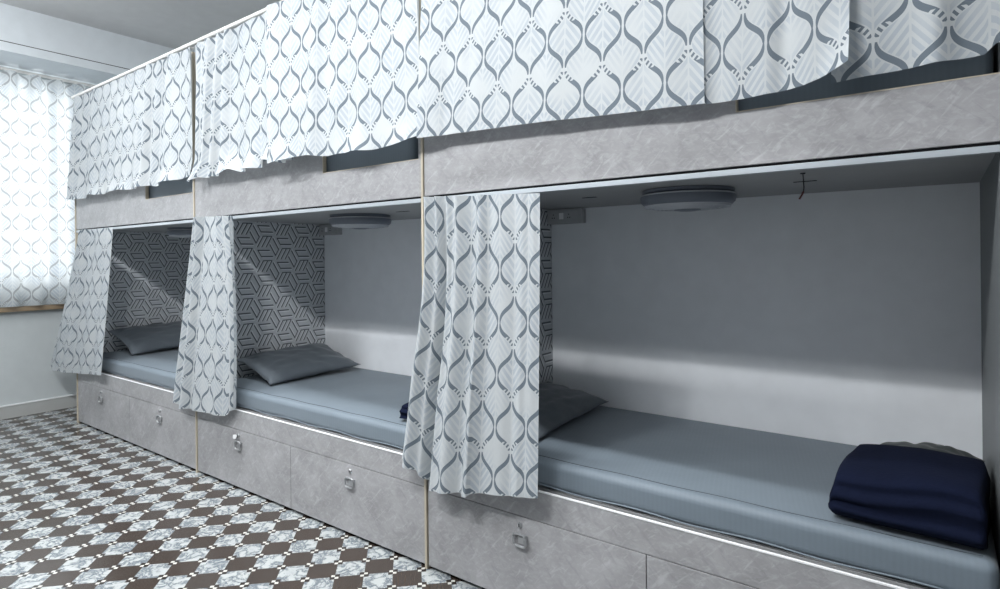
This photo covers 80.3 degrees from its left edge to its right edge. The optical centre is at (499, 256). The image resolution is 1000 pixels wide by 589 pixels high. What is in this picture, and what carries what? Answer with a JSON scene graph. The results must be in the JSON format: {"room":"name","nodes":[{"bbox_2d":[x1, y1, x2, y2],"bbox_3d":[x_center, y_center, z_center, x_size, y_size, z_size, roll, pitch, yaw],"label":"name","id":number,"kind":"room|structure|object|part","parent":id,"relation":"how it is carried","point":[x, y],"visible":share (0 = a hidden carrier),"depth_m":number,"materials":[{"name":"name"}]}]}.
{"room":"dormitory","nodes":[
{"label":"dormitory","id":0,"kind":"room"},
{"bbox_2d":[0,69,90,405],"bbox_3d":[-4.745,-0.287,4.064,0.150,3.235,4.520,-1,0,37],"label":"wall","id":1,"kind":"structure","parent":0,"point":[28,339],"depth_m":4.99,"materials":[{"name":"grey paint"}]},
{"bbox_2d":[0,304,63,312],"bbox_3d":[-4.365,0.435,4.397,0.050,0.040,3.300,-1,0,37],"label":"trim","id":2,"kind":"structure","parent":1,"relation":"attached to","point":[53,306],"depth_m":4.96,"materials":[{"name":"brown wood"}]},
{"bbox_2d":[0,394,76,419],"bbox_3d":[-4.662,1.275,4.014,0.016,0.110,4.520,-1,0,37],"label":"baseboard","id":3,"kind":"structure","parent":1,"relation":"attached to","point":[67,401],"depth_m":5.02,"materials":[{"name":"wood"}]},
{"bbox_2d":[0,70,91,306],"bbox_3d":[-4.336,-0.550,4.368,0.116,1.918,3.100,-1,0,37],"label":"window curtain","id":4,"kind":"object","parent":1,"relation":"hanging from","point":[37,223],"visible":0.47,"depth_m":4.94,"materials":[{"name":"fabric"}]},
{"bbox_2d":[0,66,99,87],"bbox_3d":[-4.420,-1.525,4.323,0.083,0.026,3.340,-1,0,37],"label":"rail","id":5,"kind":"object","parent":1,"relation":"attached to","point":[1,67],"visible":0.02,"depth_m":5.03,"materials":[{"name":"white metal"}]},
{"bbox_2d":[0,3,180,84],"bbox_3d":[-4.499,-1.728,3.869,0.502,0.357,4.520,-1,0,37],"label":"ceiling","id":6,"kind":"structure","parent":1,"relation":"attached to","point":[30,41],"depth_m":4.84,"materials":[{"name":"paint"}]},
{"bbox_2d":[0,0,280,50],"bbox_3d":[-1.732,-1.986,1.813,7.700,0.100,4.720,-1,0,37],"label":"ceiling","id":7,"kind":"structure","parent":0,"point":[174,24],"depth_m":4.70,"materials":[{"name":"paint"}]},
{"bbox_2d":[0,406,484,588],"bbox_3d":[-1.698,1.349,1.813,7.700,0.100,4.720,-1,0,37],"label":"floor","id":8,"kind":"structure","parent":0,"point":[83,506],"depth_m":2.81,"materials":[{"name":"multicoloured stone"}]},
{"bbox_2d":[75,155,195,468],"bbox_3d":[-2.354,0.037,4.507,1.914,2.538,0.912,-1,0,37],"label":"bunk bed","id":9,"kind":"object","parent":8,"relation":"on","point":[149,267],"visible":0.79,"depth_m":4.46,"materials":[{"name":"grey laminate"}]},
{"bbox_2d":[50,228,112,374],"bbox_3d":[-3.249,0.362,4.560,1.310,1.137,0.047,-1,0,37],"label":"curtain","id":10,"kind":"object","parent":9,"relation":"hanging from","point":[79,345],"visible":1,"depth_m":4.46,"materials":[{"name":"fabric"}]},
{"bbox_3d":[-2.961,1.137,4.430,0.942,0.318,0.018,-1,0,37],"label":"drawer","id":11,"kind":"part","parent":9,"relation":"part of","materials":[{"name":"grey laminate"}]},
{"bbox_3d":[-2.588,0.919,4.152,1.880,0.104,0.018,-1,0,37],"label":"rail","id":12,"kind":"part","parent":9,"relation":"part of","materials":[{"name":"grey stone"}]},
{"bbox_2d":[101,346,178,388],"bbox_3d":[-2.326,0.810,4.506,1.736,0.104,0.852,-1,0,37],"label":"mattress","id":13,"kind":"object","parent":9,"relation":"on","point":[158,367],"visible":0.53,"depth_m":4.28,"materials":[{"name":"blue fabric"}]},
{"bbox_2d":[108,321,181,354],"bbox_3d":[-2.809,0.657,4.925,0.411,0.195,0.645,-1,0,35],"label":"pillow","id":14,"kind":"object","parent":13,"relation":"on","point":[151,337],"visible":0.75,"depth_m":4.79,"materials":[{"name":"grey fabric"}]},
{"bbox_3d":[-2.215,1.052,3.854,0.065,0.053,0.016,-1,0,37],"label":"handle","id":15,"kind":"part","parent":9,"relation":"part of","materials":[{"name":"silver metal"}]},
{"bbox_3d":[-2.206,1.129,3.869,0.932,0.318,0.018,-1,0,37],"label":"drawer","id":16,"kind":"part","parent":9,"relation":"part of","materials":[{"name":"grey laminate"}]},
{"bbox_2d":[149,173,191,198],"bbox_3d":[-2.340,-0.381,4.506,1.734,0.281,0.852,-1,0,37],"label":"mattress","id":17,"kind":"object","parent":9,"relation":"on","point":[180,186],"visible":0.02,"depth_m":3.81,"materials":[{"name":"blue fabric"}]},
{"bbox_2d":[166,227,191,237],"bbox_3d":[-2.316,-0.178,4.465,0.345,0.078,0.345,-1,0,37],"label":"fan","id":18,"kind":"object","parent":9,"relation":"attached to","point":[179,232],"visible":0.45,"depth_m":4.31,"materials":[{"name":"white plastic"}]},
{"bbox_2d":[171,236,190,237],"bbox_3d":[-2.316,-0.153,4.465,0.301,0.017,0.301,-1,0,37],"label":"grille","id":19,"kind":"object","parent":18,"relation":"attached to","point":[171,236],"depth_m":4.36,"materials":[{"name":"white plastic"}]},
{"bbox_2d":[191,52,424,563],"bbox_3d":[-0.829,0.021,3.375,1.914,2.538,0.912,-1,0,37],"label":"bunk bed","id":20,"kind":"object","parent":8,"relation":"on","point":[364,305],"visible":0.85,"depth_m":3.38,"materials":[{"name":"white laminate"}]},
{"bbox_2d":[71,0,282,98],"bbox_3d":[-1.032,-1.264,2.932,5.682,0.022,0.057,-1,0,37],"label":"curtain rod","id":21,"kind":"object","parent":20,"relation":"attached to","point":[260,12],"visible":0.69,"depth_m":3.56,"materials":[{"name":"white metal"}]},
{"bbox_2d":[65,47,191,199],"bbox_3d":[-2.628,-0.836,4.067,2.015,0.783,0.074,-1,0,37],"label":"curtain","id":22,"kind":"object","parent":21,"relation":"hanging from","point":[131,131],"visible":1,"depth_m":3.92,"materials":[{"name":"fabric"}]},
{"bbox_2d":[187,12,293,181],"bbox_3d":[-1.385,-0.840,3.146,1.030,0.801,0.088,-1,0,36],"label":"curtain","id":23,"kind":"object","parent":21,"relation":"hanging from","point":[231,112],"visible":0.78,"depth_m":3.23,"materials":[{"name":"fabric"}]},
{"bbox_2d":[267,0,418,162],"bbox_3d":[-0.734,-0.850,2.639,1.001,0.794,0.058,-1,0,34],"label":"curtain","id":24,"kind":"object","parent":21,"relation":"hanging from","point":[342,75],"visible":1,"depth_m":2.64,"materials":[{"name":"fabric"}]},
{"bbox_2d":[416,0,704,137],"bbox_3d":[0.129,-0.846,2.040,1.130,0.820,0.023,-1,0,36],"label":"curtain","id":25,"kind":"object","parent":21,"relation":"hanging from","point":[484,64],"visible":1,"depth_m":2.00,"materials":[{"name":"fabric"}]},
{"bbox_2d":[703,0,848,103],"bbox_3d":[0.730,-0.852,1.602,0.382,0.822,0.062,-1,0,45],"label":"curtain","id":26,"kind":"object","parent":21,"relation":"hanging from","point":[752,48],"visible":1,"depth_m":1.61,"materials":[{"name":"fabric"}]},
{"bbox_2d":[831,0,999,83],"bbox_3d":[1.016,-0.858,1.404,0.418,0.815,0.020,-1,0,37],"label":"curtain","id":27,"kind":"object","parent":21,"relation":"hanging from","point":[885,36],"visible":0.87,"depth_m":1.43,"materials":[{"name":"fabric"}]},
{"bbox_2d":[173,215,236,415],"bbox_3d":[-1.732,0.339,3.437,0.705,1.145,0.067,-1,0,37],"label":"curtain","id":28,"kind":"object","parent":20,"relation":"hanging from","point":[206,370],"visible":1,"depth_m":3.38,"materials":[{"name":"fabric"}]},
{"bbox_3d":[-1.453,1.044,3.288,0.065,0.053,0.016,-1,0,37],"label":"handle","id":29,"kind":"part","parent":20,"relation":"part of","materials":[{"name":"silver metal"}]},
{"bbox_3d":[-1.436,1.121,3.297,0.942,0.318,0.018,-1,0,37],"label":"drawer","id":30,"kind":"part","parent":20,"relation":"part of","materials":[{"name":"grey laminate"}]},
{"bbox_3d":[-1.551,0.029,3.924,0.100,2.536,0.860,-1,0,37],"label":"panel","id":31,"kind":"part","parent":20,"relation":"part of","materials":[{"name":"grey paper"}]},
{"bbox_3d":[-1.063,0.903,3.019,1.880,0.104,0.018,-1,0,37],"label":"rail","id":32,"kind":"part","parent":20,"relation":"part of","materials":[{"name":"grey laminate"}]},
{"bbox_2d":[236,367,410,448],"bbox_3d":[-0.801,0.794,3.373,1.736,0.104,0.852,-1,0,37],"label":"mattress","id":33,"kind":"object","parent":20,"relation":"on","point":[364,404],"visible":0.59,"depth_m":3.14,"materials":[{"name":"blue fabric"}]},
{"bbox_2d":[237,343,359,384],"bbox_3d":[-1.284,0.666,3.792,0.428,0.161,0.644,-1,0,40],"label":"pillow","id":34,"kind":"object","parent":33,"relation":"on","point":[296,362],"visible":1,"depth_m":3.68,"materials":[{"name":"grey fabric"}]},
{"bbox_2d":[399,402,408,418],"bbox_3d":[-0.274,0.699,2.763,0.225,0.073,0.353,-1,0,31],"label":"folded blanket","id":35,"kind":"object","parent":33,"relation":"on","point":[403,411],"visible":0.03,"depth_m":2.66,"materials":[{"name":"blue fabric"}]},
{"bbox_2d":[319,224,341,235],"bbox_3d":[-1.190,-0.191,4.155,0.200,0.075,0.053,-1,0,37],"label":"board","id":36,"kind":"object","parent":20,"relation":"attached to","point":[327,229],"visible":0.85,"depth_m":4.13,"materials":[{"name":"plastic"}]},
{"bbox_3d":[-1.202,-0.191,4.139,0.176,0.059,0.004,-1,0,37],"label":"plate","id":37,"kind":"part","parent":36,"relation":"part of","materials":[{"name":"plastic"}]},
{"bbox_2d":[263,136,417,171],"bbox_3d":[-0.815,-0.397,3.374,1.734,0.281,0.852,-1,0,37],"label":"mattress","id":38,"kind":"object","parent":20,"relation":"on","point":[407,149],"visible":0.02,"depth_m":2.66,"materials":[{"name":"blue fabric"}]},
{"bbox_3d":[-0.690,1.036,2.721,0.065,0.053,0.016,-1,0,37],"label":"handle","id":39,"kind":"part","parent":20,"relation":"part of","materials":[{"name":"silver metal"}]},
{"bbox_3d":[-0.681,1.113,2.736,0.932,0.318,0.018,-1,0,37],"label":"drawer","id":40,"kind":"part","parent":20,"relation":"part of","materials":[{"name":"grey laminate"}]},
{"bbox_2d":[328,213,391,228],"bbox_3d":[-0.783,-0.194,3.326,0.345,0.078,0.345,-1,0,37],"label":"ceiling light","id":41,"kind":"object","parent":20,"relation":"attached to","point":[344,220],"visible":1,"depth_m":3.19,"materials":[{"name":"white plastic"}]},
{"bbox_2d":[335,225,384,228],"bbox_3d":[-0.782,-0.169,3.326,0.301,0.017,0.301,-1,0,37],"label":"grille","id":42,"kind":"object","parent":41,"relation":"attached to","point":[337,226],"depth_m":3.25,"materials":[{"name":"white plastic"}]},
{"bbox_3d":[-0.528,0.018,3.709,1.798,2.536,0.016,-1,0,37],"label":"panel","id":43,"kind":"part","parent":20,"relation":"part of","materials":[{"name":"white laminate"}]},
{"bbox_2d":[419,0,999,588],"bbox_3d":[0.719,0.004,2.225,1.970,2.538,0.912,-1,0,37],"label":"bunk bed","id":44,"kind":"object","parent":8,"relation":"on","point":[863,307],"visible":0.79,"depth_m":2.20,"materials":[{"name":"white laminate"}]},
{"bbox_2d":[402,193,539,498],"bbox_3d":[-0.141,0.341,2.245,0.723,1.158,0.084,-1,0,39],"label":"curtain","id":45,"kind":"object","parent":44,"relation":"hanging from","point":[473,416],"visible":1,"depth_m":2.17,"materials":[{"name":"fabric"}]},
{"bbox_3d":[-0.026,0.013,2.791,0.100,2.536,0.860,-1,0,37],"label":"panel","id":46,"kind":"part","parent":44,"relation":"part of","materials":[{"name":"grey laminate"}]},
{"bbox_3d":[0.072,1.028,2.155,0.065,0.053,0.016,-1,0,37],"label":"handle","id":47,"kind":"part","parent":44,"relation":"part of","materials":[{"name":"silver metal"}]},
{"bbox_3d":[0.090,1.105,2.164,0.942,0.318,0.018,-1,0,37],"label":"drawer","id":48,"kind":"part","parent":44,"relation":"part of","materials":[{"name":"grey laminate"}]},
{"bbox_2d":[547,208,585,224],"bbox_3d":[0.335,-0.207,3.022,0.200,0.075,0.053,-1,0,37],"label":"board","id":49,"kind":"object","parent":44,"relation":"attached to","point":[571,215],"visible":1,"depth_m":3.00,"materials":[{"name":"plastic"}]},
{"bbox_3d":[0.323,-0.207,3.006,0.176,0.059,0.004,-1,0,37],"label":"plate","id":50,"kind":"part","parent":49,"relation":"part of","materials":[{"name":"plastic"}]},
{"bbox_3d":[0.462,0.887,1.886,1.880,0.104,0.018,-1,0,37],"label":"rail","id":51,"kind":"part","parent":44,"relation":"part of","materials":[{"name":"grey laminate"}]},
{"bbox_2d":[640,185,736,211],"bbox_3d":[0.702,-0.210,2.223,0.345,0.078,0.345,-1,0,37],"label":"ceiling light","id":52,"kind":"object","parent":44,"relation":"attached to","point":[694,197],"visible":1,"depth_m":2.09,"materials":[{"name":"white plastic"}]},
{"bbox_2d":[649,204,725,211],"bbox_3d":[0.703,-0.185,2.223,0.301,0.017,0.301,-1,0,37],"label":"grille","id":53,"kind":"object","parent":52,"relation":"attached to","point":[655,207],"depth_m":2.15,"materials":[{"name":"white plastic"}]},
{"bbox_3d":[0.845,1.097,1.603,0.932,0.318,0.018,-1,0,37],"label":"drawer","id":54,"kind":"part","parent":44,"relation":"part of","materials":[{"name":"grey laminate"}]},
{"bbox_3d":[0.997,0.003,2.577,1.798,2.536,0.016,-1,0,37],"label":"panel","id":55,"kind":"part","parent":44,"relation":"part of","materials":[{"name":"white laminate"}]},
{"bbox_2d":[538,406,999,588],"bbox_3d":[0.724,0.778,2.240,1.736,0.104,0.852,-1,0,37],"label":"mattress","id":56,"kind":"object","parent":44,"relation":"on","point":[768,488],"visible":0.63,"depth_m":1.93,"materials":[{"name":"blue fabric"}]},
{"bbox_2d":[538,382,608,439],"bbox_3d":[0.198,0.673,2.692,0.341,0.115,0.641,-1,0,36],"label":"pillow","id":57,"kind":"object","parent":56,"relation":"on","point":[558,404],"visible":0.52,"depth_m":2.65,"materials":[{"name":"grey fabric"}]},
{"bbox_2d":[828,444,990,549],"bbox_3d":[1.152,0.643,1.663,0.344,0.156,0.390,-1,0,41],"label":"folded blanket","id":58,"kind":"object","parent":56,"relation":"on","point":[921,491],"visible":1,"depth_m":1.55,"materials":[{"name":"blue fabric"}]},
{"bbox_2d":[881,441,984,461],"bbox_3d":[1.359,0.660,1.904,0.300,0.116,0.220,-1,0,43],"label":"pillow","id":59,"kind":"object","parent":56,"relation":"on","point":[926,445],"visible":0.22,"depth_m":1.89,"materials":[{"name":"grey fabric"}]},
{"bbox_2d":[799,173,804,198],"bbox_3d":[0.909,-0.213,1.783,0.020,0.080,0.017,-1,0,37],"label":"loose wire","id":60,"kind":"object","parent":44,"relation":"hanging from","point":[802,193],"visible":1,"depth_m":1.78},
{"bbox_2d":[738,47,993,110],"bbox_3d":[0.711,-0.413,2.241,1.734,0.281,0.852,-1,0,37],"label":"mattress","id":61,"kind":"object","parent":44,"relation":"on","point":[821,88],"visible":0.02,"depth_m":1.52,"materials":[{"name":"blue fabric"}]},
{"bbox_3d":[1.437,-0.002,1.704,0.051,2.536,0.860,-1,0,37],"label":"panel","id":62,"kind":"part","parent":44,"relation":"part of","materials":[{"name":"grey laminate"}]},
{"bbox_2d":[190,0,552,347],"bbox_3d":[-0.338,-0.333,3.667,7.700,3.235,0.100,-1,0,37],"label":"wall","id":63,"kind":"structure","parent":0,"point":[417,0],"depth_m":4.30,"materials":[{"name":"grey paint"}]}
]}

